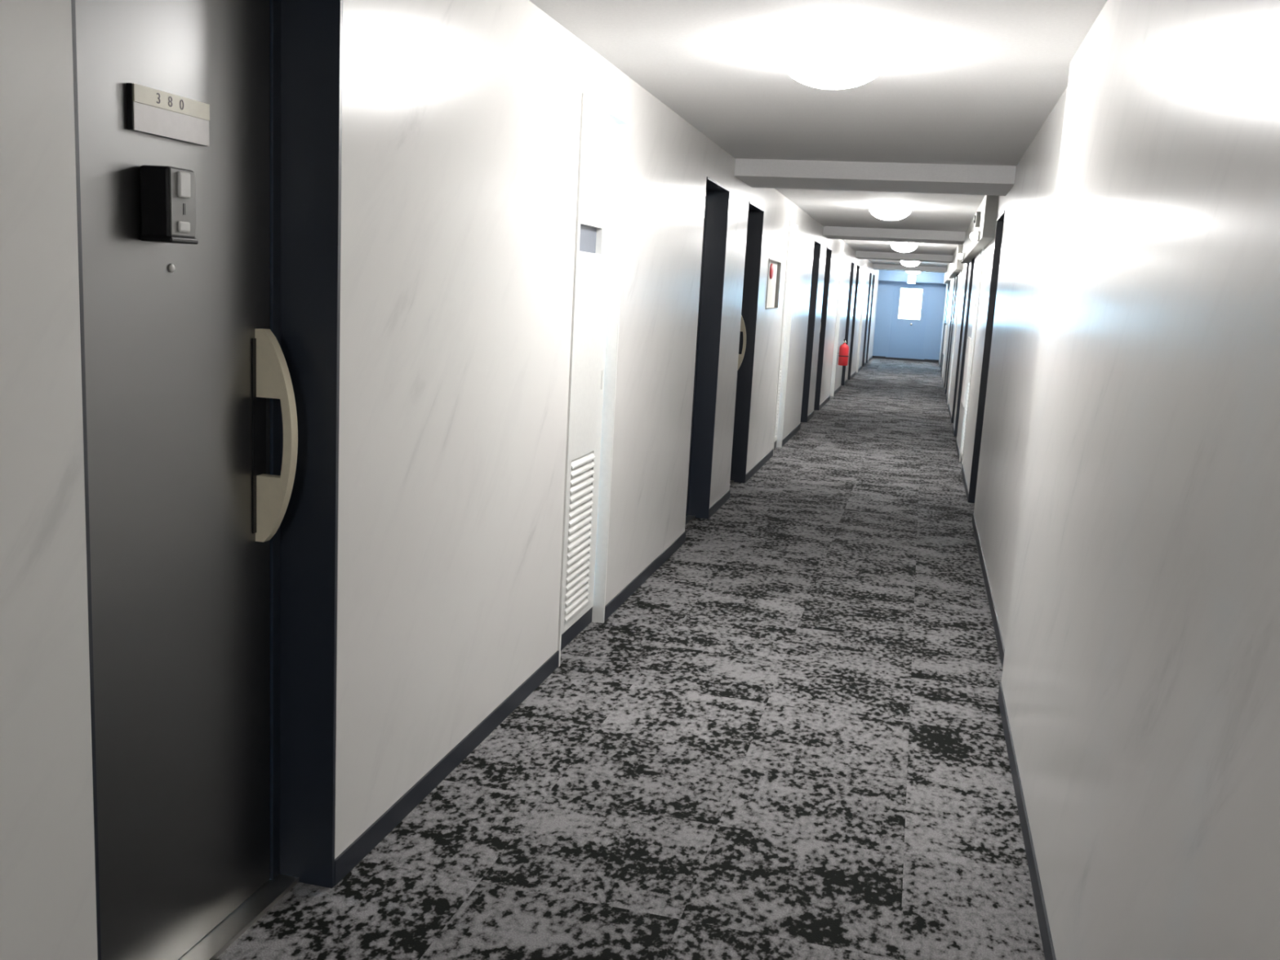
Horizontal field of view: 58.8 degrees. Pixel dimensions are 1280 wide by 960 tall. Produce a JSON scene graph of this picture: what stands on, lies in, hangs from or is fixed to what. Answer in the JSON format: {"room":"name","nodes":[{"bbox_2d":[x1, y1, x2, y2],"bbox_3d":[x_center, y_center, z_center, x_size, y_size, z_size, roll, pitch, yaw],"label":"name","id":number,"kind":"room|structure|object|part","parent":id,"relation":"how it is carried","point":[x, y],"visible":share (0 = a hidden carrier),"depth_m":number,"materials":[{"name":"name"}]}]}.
{"room":"apartment building corridor","nodes":[
{"label":"apartment building corridor","id":0,"kind":"room"},
{"bbox_2d":[0,0,879,959],"bbox_3d":[1.764,-1.729,12.688,0.250,2.280,34.900,5,10,13],"label":"wall","id":1,"kind":"structure","parent":0,"point":[461,118],"depth_m":3.00,"materials":[{"name":"paint"}]},
{"bbox_2d":[71,0,342,959],"bbox_3d":[-0.867,-0.004,2.182,0.204,2.075,0.792,5,10,13],"label":"door","id":2,"kind":"structure","parent":1,"relation":"in","point":[208,133],"depth_m":2.31,"materials":[{"name":"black metal"}]},
{"bbox_3d":[-0.965,1.007,2.362,0.117,0.012,0.768,5,10,13],"label":"sill","id":3,"kind":"part","parent":2,"relation":"part of","materials":[{"name":"metal"}]},
{"bbox_2d":[334,355,872,885],"bbox_3d":[1.829,-0.626,12.842,0.006,0.064,34.900,5,10,13],"label":"baseboard","id":4,"kind":"structure","parent":1,"relation":"attached to","point":[369,839],"depth_m":3.53,"materials":[{"name":"grey plastic"}]},
{"bbox_2d":[684,177,729,526],"bbox_3d":[0.310,-0.724,6.852,0.204,2.075,0.754,5,10,13],"label":"door","id":5,"kind":"structure","parent":1,"relation":"in","point":[717,196],"depth_m":7.18,"materials":[{"name":"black metal"}]},
{"bbox_3d":[0.213,0.287,7.032,0.117,0.012,0.730,5,10,13],"label":"sill","id":6,"kind":"part","parent":5,"relation":"part of","materials":[{"name":"metal"}]},
{"bbox_2d":[729,201,764,485],"bbox_3d":[0.687,-0.955,8.345,0.204,2.075,0.740,5,10,13],"label":"door","id":7,"kind":"structure","parent":1,"relation":"in","point":[756,214],"depth_m":8.66,"materials":[{"name":"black metal"}]},
{"bbox_2d":[765,257,781,309],"bbox_3d":[1.095,-1.622,9.427,0.034,0.405,0.770,5,10,13],"label":"notice board","id":8,"kind":"object","parent":1,"relation":"attached to","point":[775,266],"visible":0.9,"depth_m":9.60,"materials":[{"name":"white paper"}]},
{"bbox_2d":[800,240,821,422],"bbox_3d":[1.839,-1.659,12.915,0.204,2.075,0.750,5,10,13],"label":"door","id":9,"kind":"structure","parent":1,"relation":"in","point":[815,264],"depth_m":13.24,"materials":[{"name":"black metal"}]},
{"bbox_2d":[813,246,831,410],"bbox_3d":[2.220,-1.892,14.425,0.204,2.075,0.740,5,10,13],"label":"door","id":10,"kind":"structure","parent":1,"relation":"in","point":[828,251],"depth_m":14.75,"materials":[{"name":"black metal"}]},
{"bbox_2d":[836,338,848,365],"bbox_3d":[3.071,-1.930,17.161,0.180,0.398,0.169,1,10,-14],"label":"fire extinguisher","id":11,"kind":"object","parent":1,"relation":"attached to","point":[843,353],"visible":1,"depth_m":17.13,"materials":[{"name":"red metal"}]},
{"bbox_2d":[840,261,854,386],"bbox_3d":[3.364,-2.591,18.961,0.204,2.075,0.760,5,10,13],"label":"door","id":12,"kind":"structure","parent":1,"relation":"in","point":[852,262],"depth_m":19.26,"materials":[{"name":"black metal"}]},
{"bbox_2d":[847,264,859,379],"bbox_3d":[3.748,-2.826,20.486,0.204,2.075,0.740,5,10,13],"label":"door","id":13,"kind":"structure","parent":1,"relation":"in","point":[858,266],"depth_m":20.81,"materials":[{"name":"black metal"}]},
{"bbox_2d":[862,271,871,366],"bbox_3d":[4.898,-3.529,25.046,0.204,2.075,0.750,5,10,13],"label":"door","id":14,"kind":"structure","parent":1,"relation":"in","point":[870,274],"depth_m":25.37,"materials":[{"name":"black metal"}]},
{"bbox_2d":[866,274,875,363],"bbox_3d":[5.285,-3.765,26.580,0.204,2.075,0.750,5,10,13],"label":"door","id":15,"kind":"structure","parent":1,"relation":"in","point":[873,277],"depth_m":26.91,"materials":[{"name":"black metal"}]},
{"bbox_2d":[734,158,1016,195],"bbox_3d":[1.504,-1.945,7.308,1.685,0.104,0.760,5,10,13],"label":"ceiling beam","id":16,"kind":"structure","parent":1,"relation":"attached to","point":[924,178],"depth_m":7.03,"materials":[{"name":"paint"}]},
{"bbox_2d":[822,226,965,244],"bbox_3d":[3.045,-2.886,13.417,1.685,0.104,0.760,5,10,13],"label":"trim","id":17,"kind":"structure","parent":1,"relation":"attached to","point":[829,232],"depth_m":13.11,"materials":[{"name":"paint"}]},
{"bbox_2d":[855,250,952,262],"bbox_3d":[4.585,-3.828,19.526,1.685,0.104,0.760,5,10,13],"label":"trim","id":18,"kind":"structure","parent":1,"relation":"attached to","point":[859,255],"depth_m":19.21,"materials":[{"name":"paint"}]},
{"bbox_2d":[872,263,946,272],"bbox_3d":[6.126,-4.770,25.635,1.685,0.104,0.760,5,10,13],"label":"trim","id":19,"kind":"structure","parent":1,"relation":"attached to","point":[879,267],"depth_m":25.32,"materials":[{"name":"paint"}]},
{"bbox_2d":[214,358,1044,959],"bbox_3d":[2.638,-0.469,12.662,2.085,0.100,35.300,5,10,13],"label":"floor","id":20,"kind":"structure","parent":0,"point":[788,741],"depth_m":3.50,"materials":[{"name":"carpet"}]},
{"bbox_2d":[557,93,629,666],"bbox_3d":[-0.278,-0.380,4.506,0.208,2.110,0.640,5,10,13],"label":"closet door","id":21,"kind":"structure","parent":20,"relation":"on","point":[603,132],"depth_m":4.60,"materials":[{"name":"white metal"}]},
{"bbox_3d":[-0.237,-0.398,4.493,0.030,2.010,0.600,5,10,13],"label":"cabinet door","id":22,"kind":"part","parent":21,"relation":"part of","materials":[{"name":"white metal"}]},
{"bbox_2d":[773,220,798,454],"bbox_3d":[1.256,-1.317,10.586,0.208,2.110,0.640,5,10,13],"label":"tall cabinet","id":23,"kind":"object","parent":20,"relation":"on","point":[793,228],"visible":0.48,"depth_m":10.79,"materials":[{"name":"white metal"}]},
{"bbox_3d":[1.296,-1.335,10.573,0.030,2.010,0.600,5,10,13],"label":"cabinet door","id":24,"kind":"part","parent":23,"relation":"part of","materials":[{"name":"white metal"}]},
{"bbox_2d":[830,253,844,396],"bbox_3d":[2.809,-2.267,16.747,0.208,2.110,0.650,5,10,13],"label":"tall cabinet","id":25,"kind":"object","parent":20,"relation":"on","point":[842,257],"visible":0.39,"depth_m":16.98,"materials":[{"name":"white metal"}]},
{"bbox_2d":[855,266,866,374],"bbox_3d":[4.343,-3.205,22.832,0.208,2.110,0.640,5,10,13],"label":"tall cabinet","id":26,"kind":"object","parent":20,"relation":"on","point":[865,268],"visible":0.04,"depth_m":23.05,"materials":[{"name":"white metal"}]},
{"bbox_2d":[946,269,962,407],"bbox_3d":[4.639,-2.102,16.358,0.208,2.110,0.640,5,10,13],"label":"tall cabinet","id":27,"kind":"object","parent":20,"relation":"on","point":[961,271],"visible":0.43,"depth_m":16.54,"materials":[{"name":"white metal"}]},
{"bbox_2d":[959,247,984,471],"bbox_3d":[3.091,-1.156,10.221,0.208,2.110,0.640,5,10,13],"label":"tall cabinet","id":28,"kind":"object","parent":20,"relation":"on","point":[981,255],"visible":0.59,"depth_m":10.35,"materials":[{"name":"white metal"}]},
{"bbox_2d":[528,0,1106,266],"bbox_3d":[2.765,-2.812,12.269,2.085,0.100,35.300,5,10,13],"label":"ceiling","id":29,"kind":"structure","parent":0,"point":[961,82],"depth_m":4.35,"materials":[{"name":"paint"}]},
{"bbox_2d":[780,40,888,89],"bbox_3d":[0.660,-1.407,3.892,0.364,0.124,0.364,5,10,13],"label":"ceiling lamp","id":30,"kind":"object","parent":29,"relation":"attached to","point":[831,64],"visible":1,"depth_m":3.77,"materials":[{"name":"white glass"}]},
{"bbox_2d":[869,204,911,220],"bbox_3d":[2.200,-2.349,10.001,0.364,0.124,0.364,5,10,13],"label":"ceiling lamp","id":31,"kind":"object","parent":29,"relation":"attached to","point":[883,211],"visible":1,"depth_m":9.88,"materials":[{"name":"white glass"}]},
{"bbox_2d":[890,242,917,252],"bbox_3d":[3.741,-3.290,16.110,0.364,0.124,0.364,5,10,13],"label":"ceiling lamp","id":32,"kind":"object","parent":29,"relation":"attached to","point":[898,246],"visible":1,"depth_m":15.98,"materials":[{"name":"white glass"}]},
{"bbox_2d":[900,261,919,266],"bbox_3d":[5.279,-4.230,22.209,0.364,0.124,0.364,5,10,13],"label":"ceiling lamp","id":33,"kind":"object","parent":29,"relation":"attached to","point":[909,264],"visible":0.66,"depth_m":22.09,"materials":[{"name":"white glass"}]},
{"bbox_2d":[906,274,915,284],"bbox_3d":[6.779,-5.065,28.322,0.200,0.340,0.063,5,10,13],"label":"exit sign","id":34,"kind":"object","parent":29,"relation":"hanging from","point":[911,279],"visible":0.93,"depth_m":28.30,"materials":[{"name":"white plastic"}]},
{"bbox_3d":[6.768,-4.992,28.304,0.180,0.180,0.002,5,10,13],"label":"panel","id":35,"kind":"part","parent":34,"relation":"part of","materials":[{"name":"white plastic"}]},
{"bbox_2d":[906,271,919,274],"bbox_3d":[6.681,-5.088,27.771,0.364,0.124,0.364,5,10,13],"label":"ceiling lamp","id":36,"kind":"object","parent":29,"relation":"attached to","point":[908,272],"visible":0.49,"depth_m":27.67,"materials":[{"name":"white glass"}]},
{"bbox_2d":[872,280,946,359],"bbox_3d":[6.939,-4.231,29.272,2.085,2.280,0.150,5,10,13],"label":"wall","id":37,"kind":"structure","parent":0,"point":[937,298],"depth_m":29.20,"materials":[{"name":"blue paint"}]},
{"bbox_2d":[872,355,938,362],"bbox_3d":[6.861,-3.128,29.379,1.673,0.064,0.008,5,10,13],"label":"baseboard","id":38,"kind":"structure","parent":37,"relation":"attached to","point":[873,357],"depth_m":29.26,"materials":[{"name":"grey plastic"}]},
{"bbox_2d":[885,282,931,361],"bbox_3d":[6.906,-4.069,29.250,0.980,1.965,0.155,5,10,13],"label":"door","id":39,"kind":"structure","parent":37,"relation":"in","point":[906,339],"depth_m":29.28,"materials":[{"name":"blue metal"}]},
{"bbox_3d":[6.859,-3.129,29.427,0.980,0.050,0.116,5,10,13],"label":"sill","id":40,"kind":"part","parent":39,"relation":"part of","materials":[{"name":"grey plastic"}]},
{"bbox_2d":[897,287,923,319],"bbox_3d":[6.947,-4.524,29.187,0.575,0.805,0.053,5,10,13],"label":"window","id":41,"kind":"structure","parent":39,"relation":"attached to","point":[900,287],"depth_m":29.16,"materials":[{"name":"grey plastic"}]},
{"bbox_2d":[878,270,944,284],"bbox_3d":[6.932,-5.174,28.868,1.685,0.290,0.350,5,10,13],"label":"trim","id":42,"kind":"structure","parent":37,"relation":"attached to","point":[884,275],"depth_m":28.73,"materials":[{"name":"blue paint"}]},
{"bbox_2d":[938,86,1067,648],"bbox_3d":[4.678,-2.188,16.366,0.250,2.280,26.300,5,10,13],"label":"wall","id":43,"kind":"structure","parent":0,"point":[1028,206],"depth_m":5.74,"materials":[{"name":"paint"}]},
{"bbox_2d":[939,283,948,368],"bbox_3d":[7.047,-3.556,25.907,0.204,2.075,0.750,5,10,13],"label":"door","id":44,"kind":"structure","parent":43,"relation":"in","point":[948,283],"depth_m":26.29,"materials":[{"name":"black metal"}]},
{"bbox_2d":[942,324,946,354],"bbox_3d":[6.306,-2.902,23.510,0.016,0.600,0.800,5,10,13],"label":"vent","id":45,"kind":"object","parent":43,"relation":"attached to","point":[945,325],"visible":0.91,"depth_m":23.17,"materials":[{"name":"white metal"}]},
{"bbox_2d":[940,281,950,372],"bbox_3d":[6.684,-3.335,24.469,0.204,2.075,0.750,5,10,13],"label":"door","id":46,"kind":"structure","parent":43,"relation":"in","point":[949,282],"depth_m":24.81,"materials":[{"name":"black metal"}]},
{"bbox_2d":[942,278,952,377],"bbox_3d":[6.162,-3.034,22.400,0.208,2.110,0.640,5,10,13],"label":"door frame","id":47,"kind":"structure","parent":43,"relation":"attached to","point":[951,278],"depth_m":22.59,"materials":[{"name":"white metal"}]},
{"bbox_2d":[943,263,951,284],"bbox_3d":[6.781,-4.518,25.018,0.085,0.325,4.600,5,10,13],"label":"trim","id":48,"kind":"structure","parent":43,"relation":"attached to","point":[947,280],"depth_m":23.87,"materials":[{"name":"paint"}]},
{"bbox_2d":[943,275,955,387],"bbox_3d":[5.499,-2.610,19.770,0.204,2.075,0.750,5,10,13],"label":"door","id":49,"kind":"structure","parent":43,"relation":"in","point":[955,276],"depth_m":20.14,"materials":[{"name":"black metal"}]},
{"bbox_2d":[945,273,958,394],"bbox_3d":[5.136,-2.389,18.331,0.204,2.075,0.750,5,10,13],"label":"door","id":50,"kind":"structure","parent":43,"relation":"in","point":[957,273],"depth_m":18.71,"materials":[{"name":"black metal"}]},
{"bbox_2d":[948,244,963,278],"bbox_3d":[5.161,-3.528,18.593,0.085,0.325,6.000,5,10,13],"label":"trim","id":51,"kind":"structure","parent":43,"relation":"attached to","point":[956,266],"depth_m":16.79,"materials":[{"name":"paint"}]},
{"bbox_2d":[951,262,969,422],"bbox_3d":[3.964,-1.672,13.680,0.204,2.075,0.750,5,10,13],"label":"door","id":52,"kind":"structure","parent":43,"relation":"in","point":[968,264],"depth_m":14.06,"materials":[{"name":"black metal"}]},
{"bbox_2d":[956,253,964,260],"bbox_3d":[3.553,-2.478,12.591,0.076,0.080,0.080,5,10,13],"label":"emergency light","id":53,"kind":"object","parent":43,"relation":"attached to","point":[960,255],"visible":0.99,"depth_m":12.57,"materials":[{"name":"white plastic"}]},
{"bbox_3d":[3.549,-2.479,12.592,0.068,0.068,0.068,5,10,13],"label":"light globe","id":54,"kind":"part","parent":53,"relation":"part of","materials":[{"name":"white"}]},
{"bbox_2d":[954,257,974,436],"bbox_3d":[3.601,-1.450,12.242,0.204,2.075,0.750,5,10,13],"label":"door","id":55,"kind":"structure","parent":43,"relation":"in","point":[973,260],"depth_m":12.62,"materials":[{"name":"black metal"}]},
{"bbox_2d":[961,337,971,407],"bbox_3d":[3.169,-1.056,11.040,0.016,0.650,0.620,5,10,13],"label":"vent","id":56,"kind":"object","parent":43,"relation":"attached to","point":[969,340],"visible":0.97,"depth_m":10.83,"materials":[{"name":"white metal"}]},
{"bbox_2d":[969,231,980,241],"bbox_3d":[2.622,-1.909,8.899,0.076,0.080,0.080,5,10,13],"label":"emergency light","id":57,"kind":"object","parent":43,"relation":"attached to","point":[974,236],"visible":1,"depth_m":8.87,"materials":[{"name":"white plastic"}]},
{"bbox_3d":[2.618,-1.910,8.900,0.068,0.068,0.068,5,10,13],"label":"light globe","id":58,"kind":"part","parent":57,"relation":"part of","materials":[{"name":"white"}]},
{"bbox_2d":[973,211,981,227],"bbox_3d":[2.715,-2.100,9.159,0.050,0.120,0.100,5,10,13],"label":"fire alarm","id":59,"kind":"object","parent":43,"relation":"attached to","point":[976,220],"visible":1,"depth_m":9.11,"materials":[{"name":"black plastic"}]},
{"bbox_2d":[960,195,998,263],"bbox_3d":[3.246,-2.357,10.998,0.085,0.325,5.460,5,10,13],"label":"trim","id":60,"kind":"structure","parent":43,"relation":"attached to","point":[988,207],"depth_m":8.74,"materials":[{"name":"paint"}]},
{"bbox_2d":[968,210,1004,502],"bbox_3d":[2.515,-0.786,7.936,0.204,2.075,0.810,5,10,13],"label":"door","id":61,"kind":"structure","parent":43,"relation":"in","point":[1000,220],"depth_m":8.32,"materials":[{"name":"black metal"}]},
{"bbox_2d":[938,360,1056,959],"bbox_3d":[3.436,-0.475,12.460,0.046,0.064,34.900,5,10,13],"label":"baseboard","id":62,"kind":"structure","parent":43,"relation":"attached to","point":[1045,931],"depth_m":3.40,"materials":[{"name":"grey plastic"}]},
{"bbox_2d":[1001,0,1279,959],"bbox_3d":[0.476,0.367,-0.220,0.290,2.280,8.900,5,10,13],"label":"wall","id":63,"kind":"structure","parent":0,"point":[1140,677],"depth_m":1.87,"materials":[{"name":"paint"}]}
]}

